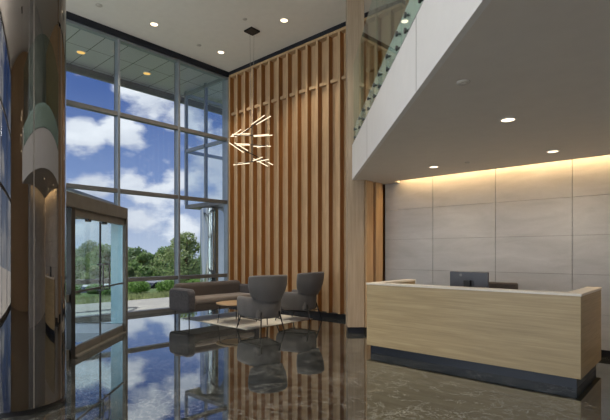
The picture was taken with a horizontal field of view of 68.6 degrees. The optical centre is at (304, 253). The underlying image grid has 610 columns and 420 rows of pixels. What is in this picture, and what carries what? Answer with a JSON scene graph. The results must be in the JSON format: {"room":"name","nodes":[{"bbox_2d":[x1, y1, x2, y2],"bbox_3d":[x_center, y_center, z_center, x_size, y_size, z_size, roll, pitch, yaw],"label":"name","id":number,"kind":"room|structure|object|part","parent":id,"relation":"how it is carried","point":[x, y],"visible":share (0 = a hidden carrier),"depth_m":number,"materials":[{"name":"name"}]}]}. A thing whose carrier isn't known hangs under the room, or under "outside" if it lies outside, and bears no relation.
{"room":"lobby","nodes":[
{"label":"lobby","id":0,"kind":"room"},
{"bbox_2d":[66,0,405,71],"bbox_3d":[-0.924,-5.660,3.654,15.200,0.500,13.800,0,0,42],"label":"ceiling","id":1,"kind":"structure","parent":0,"point":[215,25],"depth_m":10.39,"materials":[{"name":"grey paint"}]},
{"bbox_2d":[66,24,221,114],"bbox_3d":[-6.785,-5.570,10.704,2.950,0.680,22.000,0,0,42],"label":"roof overhang","id":2,"kind":"object","parent":1,"relation":"attached to","point":[97,63],"depth_m":13.14,"materials":[{"name":"metal"}]},
{"bbox_2d":[76,50,85,54],"bbox_3d":[-6.050,-5.423,12.076,0.260,0.011,0.260,0,0,42],"label":"recessed light","id":3,"kind":"object","parent":2,"relation":"attached to","point":[81,52],"visible":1,"depth_m":12.07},
{"bbox_2d":[149,22,158,26],"bbox_3d":[-3.559,-5.404,10.552,0.210,0.011,0.210,0,0,42],"label":"recessed light","id":4,"kind":"object","parent":1,"relation":"in","point":[154,24],"visible":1,"depth_m":10.56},
{"bbox_2d":[244,27,259,35],"label":"ceiling mount","id":5,"kind":"object","parent":1,"relation":"hanging from","point":[252,31],"depth_m":10.83,"materials":[{"name":"black metal"}]},
{"bbox_2d":[229,115,272,166],"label":"chandelier","id":6,"kind":"object","parent":5,"relation":"hanging from","point":[238,144],"depth_m":10.85,"materials":[{"name":"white glass"}]},
{"bbox_3d":[-1.288,-2.680,10.857,0.024,0.920,0.024,0,0,20],"label":"stem","id":7,"kind":"part","parent":6,"relation":"part of","materials":[{"name":"black metal"}]},
{"bbox_2d":[250,60,253,87],"label":"cable","id":8,"kind":"object","parent":5,"relation":"hanging from","point":[253,60],"depth_m":10.85,"materials":[{"name":"black metal"}]},
{"bbox_2d":[280,18,288,22],"bbox_3d":[-0.484,-5.404,10.374,0.210,0.011,0.210,0,0,42],"label":"recessed light","id":9,"kind":"object","parent":1,"relation":"in","point":[283,20],"visible":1,"depth_m":10.38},
{"bbox_2d":[0,307,609,419],"bbox_3d":[-0.987,1.675,3.846,15.150,0.250,13.600,0,0,42],"label":"floor","id":10,"kind":"structure","parent":0,"point":[163,367],"depth_m":5.32,"materials":[{"name":"stone"}]},
{"bbox_2d":[0,0,65,417],"bbox_3d":[-2.947,-1.929,4.606,0.862,6.959,0.860,0,0,42],"label":"column","id":11,"kind":"structure","parent":10,"relation":"on","point":[32,32],"depth_m":4.30,"materials":[{"name":"mirror"}]},
{"bbox_2d":[66,11,119,321],"bbox_3d":[-5.164,-1.929,10.327,0.240,6.959,1.705,0,0,42],"label":"window","id":12,"kind":"structure","parent":10,"relation":"on","point":[73,20],"depth_m":10.43,"materials":[{"name":"grey metal"}]},
{"bbox_3d":[-5.156,-5.230,10.344,0.150,0.060,1.610,0,0,42],"label":"head rail","id":13,"kind":"part","parent":12,"relation":"part of","materials":[{"name":"grey metal"}]},
{"bbox_3d":[-5.152,1.505,10.340,0.200,0.090,1.670,0,0,42],"label":"sill","id":14,"kind":"part","parent":12,"relation":"part of","materials":[{"name":"metal"}]},
{"bbox_2d":[66,191,127,360],"bbox_3d":[-5.666,0.330,6.846,4.577,2.440,4.021,0,0,-2],"label":"entrance vestibule","id":15,"kind":"object","parent":10,"relation":"on","point":[78,206],"visible":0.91,"depth_m":7.70,"materials":[{"name":"brown metal"}]},
{"bbox_3d":[-3.468,0.440,6.566,0.130,2.220,0.130,0,0,-3],"label":"jamb post","id":16,"kind":"part","parent":15,"relation":"part of","materials":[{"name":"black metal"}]},
{"bbox_3d":[-3.503,1.468,7.180,0.052,0.115,1.040,0,0,-3],"label":"rail","id":17,"kind":"part","parent":15,"relation":"part of","materials":[{"name":"brown metal"}]},
{"bbox_3d":[-5.014,1.465,8.716,2.880,0.170,0.140,0,0,-3],"label":"sill","id":18,"kind":"part","parent":15,"relation":"part of","materials":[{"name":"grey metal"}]},
{"bbox_3d":[-3.457,0.405,7.563,0.113,0.458,0.028,0,0,-3],"label":"pull handle","id":19,"kind":"part","parent":15,"relation":"part of","materials":[{"name":"metal"}]},
{"bbox_3d":[-3.471,0.405,7.833,0.113,0.458,0.028,0,0,-3],"label":"pull handle","id":20,"kind":"part","parent":15,"relation":"part of","materials":[{"name":"metal"}]},
{"bbox_3d":[-3.556,1.468,8.224,0.052,0.115,1.010,0,0,-3],"label":"rail","id":21,"kind":"part","parent":15,"relation":"part of","materials":[{"name":"brown metal"}]},
{"bbox_3d":[-3.671,0.285,8.804,0.270,2.190,0.060,0,0,-3],"label":"panel","id":22,"kind":"part","parent":15,"relation":"part of","materials":[{"name":"blue glass"}]},
{"bbox_3d":[-3.542,0.440,8.810,0.070,2.220,0.100,0,0,-3],"label":"corner post","id":23,"kind":"part","parent":15,"relation":"part of","materials":[{"name":"brown metal"}]},
{"bbox_2d":[114,31,179,315],"bbox_3d":[-4.044,-1.929,11.566,0.240,6.959,1.705,0,0,42],"label":"window","id":24,"kind":"structure","parent":10,"relation":"on","point":[131,41],"depth_m":11.21,"materials":[{"name":"grey metal"}]},
{"bbox_3d":[-4.036,-5.230,11.583,0.150,0.060,1.610,0,0,42],"label":"head rail","id":25,"kind":"part","parent":24,"relation":"part of","materials":[{"name":"grey metal"}]},
{"bbox_3d":[-4.032,1.505,11.579,0.200,0.090,1.670,0,0,42],"label":"sill","id":26,"kind":"part","parent":24,"relation":"part of","materials":[{"name":"metal"}]},
{"bbox_2d":[174,54,228,284],"bbox_3d":[-2.924,-1.929,12.805,0.240,6.959,1.705,0,0,42],"label":"window","id":27,"kind":"structure","parent":10,"relation":"on","point":[186,61],"depth_m":12.24,"materials":[{"name":"grey metal"}]},
{"bbox_3d":[-2.916,-5.230,12.822,0.150,0.060,1.610,0,0,42],"label":"head rail","id":28,"kind":"part","parent":27,"relation":"part of","materials":[{"name":"grey metal"}]},
{"bbox_2d":[169,280,250,322],"bbox_3d":[-2.154,1.125,10.846,0.850,0.850,2.100,0,0,42],"label":"sofa","id":29,"kind":"object","parent":10,"relation":"on","point":[194,296],"visible":0.67,"depth_m":10.43,"materials":[{"name":"brown fabric"}]},
{"bbox_3d":[-2.787,1.052,10.130,0.830,0.515,0.190,0,0,42],"label":"armrest","id":30,"kind":"part","parent":29,"relation":"part of","materials":[{"name":"grey fabric"}]},
{"bbox_3d":[-2.373,0.975,11.043,0.260,0.550,1.900,0,0,42],"label":"backrest","id":31,"kind":"part","parent":29,"relation":"part of","materials":[{"name":"brown fabric"}]},
{"bbox_2d":[195,292,250,303],"bbox_3d":[-2.073,1.073,10.772,0.630,0.125,1.760,0,0,42],"label":"seat cushion","id":32,"kind":"object","parent":29,"relation":"on","point":[211,297],"depth_m":10.61,"materials":[{"name":"fabric"}]},
{"bbox_3d":[-1.506,1.052,11.547,0.830,0.515,0.190,0,0,42],"label":"armrest","id":33,"kind":"part","parent":29,"relation":"part of","materials":[{"name":"grey fabric"}]},
{"bbox_2d":[182,311,312,329],"bbox_3d":[-1.363,1.546,10.602,2.330,0.008,2.040,0,0,42],"label":"area rug","id":34,"kind":"object","parent":10,"relation":"on","point":[229,319],"visible":0.71,"depth_m":10.26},
{"bbox_2d":[216,300,256,324],"bbox_3d":[-1.514,1.320,10.011,0.940,0.444,0.940,0,0,42],"label":"coffee table","id":35,"kind":"object","parent":34,"relation":"on","point":[230,302],"visible":0.47,"depth_m":9.92,"materials":[{"name":"brown wood"}]},
{"bbox_2d":[236,275,287,333],"bbox_3d":[-0.833,0.985,9.027,0.845,1.135,1.054,0,0,-34],"label":"lounge chair","id":36,"kind":"object","parent":10,"relation":"on","point":[266,292],"visible":1,"depth_m":8.70,"materials":[{"name":"grey fabric"}]},
{"bbox_2d":[237,296,280,318],"bbox_3d":[-0.879,1.080,9.095,0.760,0.430,0.840,0,0,-34],"label":"seat","id":37,"kind":"object","parent":36,"relation":"in","point":[253,307],"depth_m":8.77,"materials":[{"name":"grey fabric"}]},
{"bbox_3d":[-0.845,1.349,8.634,0.031,0.407,0.147,0,0,-5],"label":"leg","id":38,"kind":"part","parent":36,"relation":"part of","materials":[{"name":"black metal"}]},
{"bbox_3d":[-0.667,0.684,8.778,0.862,0.547,0.472,0,0,-34],"label":"backrest","id":39,"kind":"part","parent":36,"relation":"part of","materials":[{"name":"grey fabric"}]},
{"bbox_2d":[256,309,280,318],"bbox_3d":[-0.907,1.185,9.136,0.540,0.210,0.790,0,0,-34],"label":"seat cushion","id":40,"kind":"object","parent":36,"relation":"on","point":[260,313],"depth_m":8.73,"materials":[{"name":"grey fabric"}]},
{"bbox_2d":[275,272,323,322],"bbox_3d":[-0.070,0.985,10.301,1.054,1.135,0.845,0,0,32],"label":"lounge chair","id":41,"kind":"object","parent":10,"relation":"on","point":[303,299],"visible":0.97,"depth_m":9.98,"materials":[{"name":"grey fabric"}]},
{"bbox_2d":[301,301,316,310],"bbox_3d":[-0.182,1.185,10.371,0.790,0.210,0.540,0,0,32],"label":"seat cushion","id":42,"kind":"object","parent":41,"relation":"on","point":[305,305],"depth_m":10.00,"materials":[{"name":"grey fabric"}]},
{"bbox_3d":[0.183,0.684,10.142,0.472,0.547,0.862,0,0,32],"label":"backrest","id":43,"kind":"part","parent":41,"relation":"part of","materials":[{"name":"grey fabric"}]},
{"bbox_2d":[346,0,363,332],"bbox_3d":[0.988,-1.929,8.851,0.330,6.959,0.300,0,0,-1],"label":"square column","id":44,"kind":"structure","parent":10,"relation":"on","point":[354,9],"depth_m":8.70,"materials":[{"name":"brown wood"}]},
{"bbox_2d":[366,279,601,388],"bbox_3d":[2.472,1.004,6.501,2.916,1.092,1.301,0,0,42],"label":"reception desk","id":45,"kind":"object","parent":10,"relation":"on","point":[550,337],"visible":0.99,"depth_m":5.76,"materials":[{"name":"brown wood"}]},
{"bbox_2d":[450,271,488,287],"bbox_3d":[2.390,0.545,6.522,0.570,0.550,0.200,0,0,42],"label":"computer monitor","id":46,"kind":"object","parent":45,"relation":"on","point":[461,279],"visible":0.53,"depth_m":6.47,"materials":[{"name":"plastic"}]},
{"bbox_2d":[366,279,601,296],"bbox_3d":[2.472,0.473,6.501,2.916,0.030,1.301,0,0,42],"label":"countertop","id":47,"kind":"structure","parent":45,"relation":"on","point":[580,292],"depth_m":5.82,"materials":[{"name":"beige stone"}]},
{"bbox_3d":[3.545,0.958,5.564,0.050,0.940,1.233,0,0,42],"label":"panel","id":48,"kind":"part","parent":45,"relation":"part of","materials":[{"name":"brown wood"}]},
{"bbox_2d":[489,282,517,288],"bbox_3d":[2.886,0.998,6.719,0.599,1.105,0.642,0,0,42],"label":"chair","id":49,"kind":"object","parent":10,"relation":"on","point":[501,285],"visible":0.07,"depth_m":6.83,"materials":[{"name":"brown fabric"}]},
{"bbox_3d":[-6.284,-1.929,9.089,0.240,6.959,1.705,0,0,42],"label":"window","id":50,"kind":"structure","parent":10,"relation":"on","visible":0},
{"bbox_2d":[66,188,113,203],"bbox_3d":[-7.123,-1.535,10.627,3.110,0.070,6.432,0,0,42],"label":"entrance canopy","id":51,"kind":"object","parent":50,"relation":"attached to","point":[67,189],"visible":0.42,"depth_m":11.72,"materials":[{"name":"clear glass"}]},
{"bbox_2d":[228,0,408,318],"bbox_3d":[3.426,-1.930,8.616,15.000,6.960,0.604,0,0,42],"label":"wall","id":52,"kind":"structure","parent":0,"point":[287,216],"depth_m":11.56,"materials":[{"name":"brown wood"}]},
{"bbox_2d":[224,77,228,280],"bbox_3d":[-2.353,-1.925,13.445,0.190,6.950,0.070,0,0,42],"label":"trim","id":53,"kind":"structure","parent":52,"relation":"attached to","point":[226,82],"depth_m":13.40,"materials":[{"name":"grey metal"}]},
{"bbox_3d":[-0.019,-4.160,11.477,0.280,0.080,0.100,0,0,42],"label":"rail","id":54,"kind":"part","parent":52,"relation":"part of","materials":[{"name":"brown wood"}]},
{"bbox_2d":[229,4,387,74],"bbox_3d":[-0.232,-5.364,11.541,5.450,0.089,0.070,0,0,42],"label":"trim","id":55,"kind":"structure","parent":52,"relation":"attached to","point":[385,6],"depth_m":11.27,"materials":[{"name":"black metal"}]},
{"bbox_3d":[0.236,-4.160,11.246,0.280,0.080,0.100,0,0,42],"label":"rail","id":56,"kind":"part","parent":52,"relation":"part of","materials":[{"name":"brown wood"}]},
{"bbox_3d":[-0.157,1.495,11.571,5.680,0.110,0.145,0,0,42],"label":"baseboard","id":57,"kind":"part","parent":52,"relation":"part of","materials":[{"name":"black metal"}]},
{"bbox_3d":[-0.097,-5.280,11.504,5.900,0.060,0.164,0,0,42],"label":"rail","id":58,"kind":"part","parent":52,"relation":"part of","materials":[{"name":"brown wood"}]},
{"bbox_3d":[0.492,-4.160,11.015,0.280,0.080,0.100,0,0,42],"label":"rail","id":59,"kind":"part","parent":52,"relation":"part of","materials":[{"name":"brown wood"}]},
{"bbox_3d":[0.748,-4.160,10.784,0.280,0.080,0.100,0,0,42],"label":"rail","id":60,"kind":"part","parent":52,"relation":"part of","materials":[{"name":"brown wood"}]},
{"bbox_3d":[1.514,-4.160,10.091,0.280,0.080,0.100,0,0,42],"label":"rail","id":61,"kind":"part","parent":52,"relation":"part of","materials":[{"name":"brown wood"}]},
{"bbox_2d":[364,180,384,332],"bbox_3d":[1.498,-0.188,9.182,0.180,3.476,1.150,0,0,42],"label":"wall","id":62,"kind":"structure","parent":0,"point":[374,193],"depth_m":8.98,"materials":[{"name":"brown wood"}]},
{"bbox_2d":[352,0,609,184],"bbox_3d":[1.312,-1.978,4.586,6.108,1.104,7.378,0,0,42],"label":"mezzanine","id":63,"kind":"object","parent":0,"point":[543,64],"visible":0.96,"depth_m":4.17,"materials":[{"name":"grey paint"}]},
{"bbox_2d":[353,0,422,138],"bbox_3d":[1.010,-2.894,4.474,0.092,1.552,8.408,0,0,-1],"label":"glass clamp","id":64,"kind":"object","parent":63,"relation":"on","point":[405,14],"visible":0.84,"depth_m":5.32,"materials":[{"name":"metal"}]},
{"bbox_2d":[456,79,469,85],"bbox_3d":[1.317,-1.415,3.718,0.110,0.020,0.110,0,0,42],"label":"smoke detector","id":65,"kind":"object","parent":63,"relation":"attached to","point":[463,82],"visible":1,"depth_m":3.69,"materials":[{"name":"grey plastic"}]},
{"bbox_2d":[499,117,516,122],"bbox_3d":[2.157,-1.419,4.751,0.170,0.011,0.170,0,0,42],"label":"recessed light","id":66,"kind":"object","parent":63,"relation":"attached to","point":[506,119],"visible":1,"depth_m":4.74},
{"bbox_2d":[546,150,559,152],"bbox_3d":[3.456,-1.419,6.233,0.170,0.011,0.170,0,0,42],"label":"recessed light","id":67,"kind":"object","parent":63,"relation":"attached to","point":[549,151],"visible":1,"depth_m":6.23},
{"bbox_2d":[385,155,609,357],"bbox_3d":[3.465,-1.930,4.364,9.240,6.960,6.340,0,0,42],"label":"wall","id":68,"kind":"structure","parent":0,"point":[542,226],"depth_m":7.58,"materials":[{"name":"grey stone"}]},
{"bbox_3d":[3.827,1.500,7.300,5.840,0.100,0.038,0,0,42],"label":"baseboard","id":69,"kind":"part","parent":68,"relation":"part of","materials":[{"name":"black metal"}]},
{"label":"outside","id":70,"kind":"structure","parent":0,"visible":0},
{"bbox_3d":[14.842,3.030,51.815,4.000,0.400,200.000,0,0,42],"label":"road","id":71,"kind":"object","parent":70,"visible":0},
{"bbox_2d":[81,284,108,292],"bbox_3d":[-11.420,2.403,23.994,1.920,1.400,4.185,0,0,42],"label":"car","id":72,"kind":"object","parent":71,"relation":"on","point":[83,286],"visible":0.09,"depth_m":23.94,"materials":[{"name":"white paint"}]},
{"bbox_2d":[145,280,173,288],"bbox_3d":[-8.371,2.210,24.493,1.920,1.400,4.185,0,0,42],"label":"car","id":73,"kind":"object","parent":71,"relation":"on","point":[152,283],"visible":0.07,"depth_m":23.96,"materials":[{"name":"silver metal"}]},
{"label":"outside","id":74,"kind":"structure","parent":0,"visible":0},
{"bbox_2d":[76,249,199,273],"bbox_3d":[-59.432,-1.997,170.170,127.928,17.043,278.894,0,0,42],"label":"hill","id":75,"kind":"structure","parent":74,"point":[76,249],"depth_m":129.82,"materials":[{"name":"green plant"}]},
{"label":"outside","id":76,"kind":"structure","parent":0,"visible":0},
{"bbox_2d":[75,279,180,299],"bbox_3d":[-10.343,4.100,74.581,86.100,4.900,200.000,0,0,42],"label":"lawn","id":77,"kind":"structure","parent":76,"point":[153,289],"depth_m":17.91,"materials":[{"name":"green plant"}]},
{"bbox_2d":[75,285,81,293],"bbox_3d":[-9.379,1.491,17.999,0.722,0.462,0.736,0,0,42],"label":"hedge","id":78,"kind":"object","parent":77,"relation":"on","point":[77,288],"visible":0.2,"depth_m":17.96,"materials":[{"name":"green plant"}]},
{"bbox_2d":[75,257,95,285],"bbox_3d":[-16.907,2.314,34.025,3.735,4.169,4.234,0,0,22],"label":"tree","id":79,"kind":"object","parent":77,"relation":"on","point":[82,265],"visible":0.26,"depth_m":33.49,"materials":[{"name":"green plant"}]},
{"bbox_2d":[75,240,98,265],"bbox_3d":[-35.238,2.021,74.888,8.389,8.671,9.479,0,0,42],"label":"tree","id":80,"kind":"object","parent":77,"relation":"on","point":[87,248],"visible":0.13,"depth_m":73.86,"materials":[{"name":"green plant"}]},
{"bbox_2d":[75,265,110,286],"bbox_3d":[-12.865,2.246,27.673,2.418,3.072,2.348,0,0,39],"label":"tree","id":81,"kind":"object","parent":77,"relation":"on","point":[93,271],"visible":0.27,"depth_m":27.05,"materials":[{"name":"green plant"}]},
{"bbox_2d":[85,284,101,293],"bbox_3d":[-8.632,1.477,18.396,0.806,0.489,0.782,0,0,42],"label":"hedge","id":82,"kind":"object","parent":77,"relation":"on","point":[94,291],"visible":0.53,"depth_m":18.16,"materials":[{"name":"green plant"}]},
{"bbox_2d":[86,243,110,265],"bbox_3d":[-29.483,2.322,65.762,7.026,7.575,7.018,0,0,-12],"label":"tree","id":83,"kind":"object","parent":77,"relation":"on","point":[94,252],"visible":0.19,"depth_m":64.74,"materials":[{"name":"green plant"}]},
{"bbox_2d":[97,249,110,271],"bbox_3d":[-22.471,2.458,52.029,4.026,6.233,4.581,0,0,42],"label":"tree","id":84,"kind":"object","parent":77,"relation":"on","point":[106,255],"visible":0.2,"depth_m":51.11,"materials":[{"name":"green plant"}]},
{"bbox_2d":[101,284,110,294],"bbox_3d":[-7.691,1.462,17.911,0.876,0.520,0.882,0,0,42],"label":"hedge","id":85,"kind":"object","parent":77,"relation":"on","point":[105,291],"visible":0.27,"depth_m":17.59,"materials":[{"name":"green plant"}]},
{"bbox_2d":[75,290,168,304],"bbox_3d":[-5.488,1.550,16.980,2.072,0.240,15.335,0,0,42],"label":"grass","id":86,"kind":"structure","parent":77,"relation":"on","point":[93,299],"depth_m":15.72,"materials":[{"name":"green plant"}]},
{"bbox_2d":[128,265,141,282],"bbox_3d":[-11.827,2.338,29.927,2.526,3.069,2.318,0,0,42],"label":"tree","id":87,"kind":"object","parent":77,"relation":"on","point":[131,273],"visible":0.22,"depth_m":29.85,"materials":[{"name":"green plant"}]},
{"bbox_2d":[110,246,165,273],"bbox_3d":[-17.968,2.208,49.319,5.826,5.975,6.400,0,0,42],"label":"tree","id":88,"kind":"object","parent":77,"relation":"on","point":[132,254],"visible":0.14,"depth_m":48.14,"materials":[{"name":"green plant"}]},
{"bbox_2d":[128,281,150,293],"bbox_3d":[-6.926,1.399,18.586,0.984,0.645,1.018,0,0,42],"label":"hedge","id":89,"kind":"object","parent":77,"relation":"on","point":[139,286],"visible":0.92,"depth_m":18.33,"materials":[{"name":"green plant"}]},
{"bbox_2d":[128,252,170,276],"bbox_3d":[-14.059,2.187,40.385,4.580,4.712,4.212,0,0,42],"label":"tree","id":90,"kind":"object","parent":77,"relation":"on","point":[141,264],"visible":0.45,"depth_m":39.20,"materials":[{"name":"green plant"}]},
{"bbox_2d":[155,280,173,291],"bbox_3d":[-5.760,1.391,18.800,1.096,0.661,1.054,0,0,42],"label":"hedge","id":91,"kind":"object","parent":77,"relation":"on","point":[163,285],"visible":0.62,"depth_m":18.50,"materials":[{"name":"green plant"}]},
{"bbox_2d":[154,246,182,282],"bbox_3d":[-19.472,2.429,61.780,6.174,6.906,6.781,0,0,2],"label":"tree","id":92,"kind":"object","parent":77,"relation":"on","point":[159,251],"visible":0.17,"depth_m":61.12,"materials":[{"name":"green plant"}]},
{"bbox_2d":[149,231,199,282],"bbox_3d":[-8.169,1.087,31.114,4.282,5.198,4.338,0,0,42],"label":"tree","id":93,"kind":"object","parent":77,"relation":"on","point":[188,246],"visible":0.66,"depth_m":30.39,"materials":[{"name":"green plant"}]},
{"bbox_2d":[186,279,199,282],"bbox_3d":[-4.841,1.411,19.596,0.978,0.622,0.969,0,0,42],"label":"hedge","id":94,"kind":"object","parent":77,"relation":"on","point":[190,280],"visible":0.2,"depth_m":19.49,"materials":[{"name":"green plant"}]},
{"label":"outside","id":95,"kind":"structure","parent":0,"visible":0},
{"bbox_2d":[75,297,168,316],"bbox_3d":[-3.836,1.775,14.779,3.760,0.350,60.000,0,0,42],"label":"plaza","id":96,"kind":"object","parent":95,"point":[142,304],"visible":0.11,"depth_m":13.45,"materials":[{"name":"concrete"}]},
{"bbox_2d":[200,208,223,281],"bbox_3d":[-3.038,0.065,14.812,0.900,3.070,0.900,0,0,42],"label":"column","id":97,"kind":"structure","parent":96,"relation":"on","point":[211,219],"depth_m":14.44,"materials":[{"name":"metal"}]},
{"bbox_2d":[184,79,223,209],"bbox_3d":[-1.893,-3.450,15.705,2.140,3.920,4.020,0,0,42],"label":"building wing","id":98,"kind":"object","parent":97,"relation":"on","point":[205,86],"visible":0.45,"depth_m":14.24,"materials":[{"name":"metal"}]}
]}

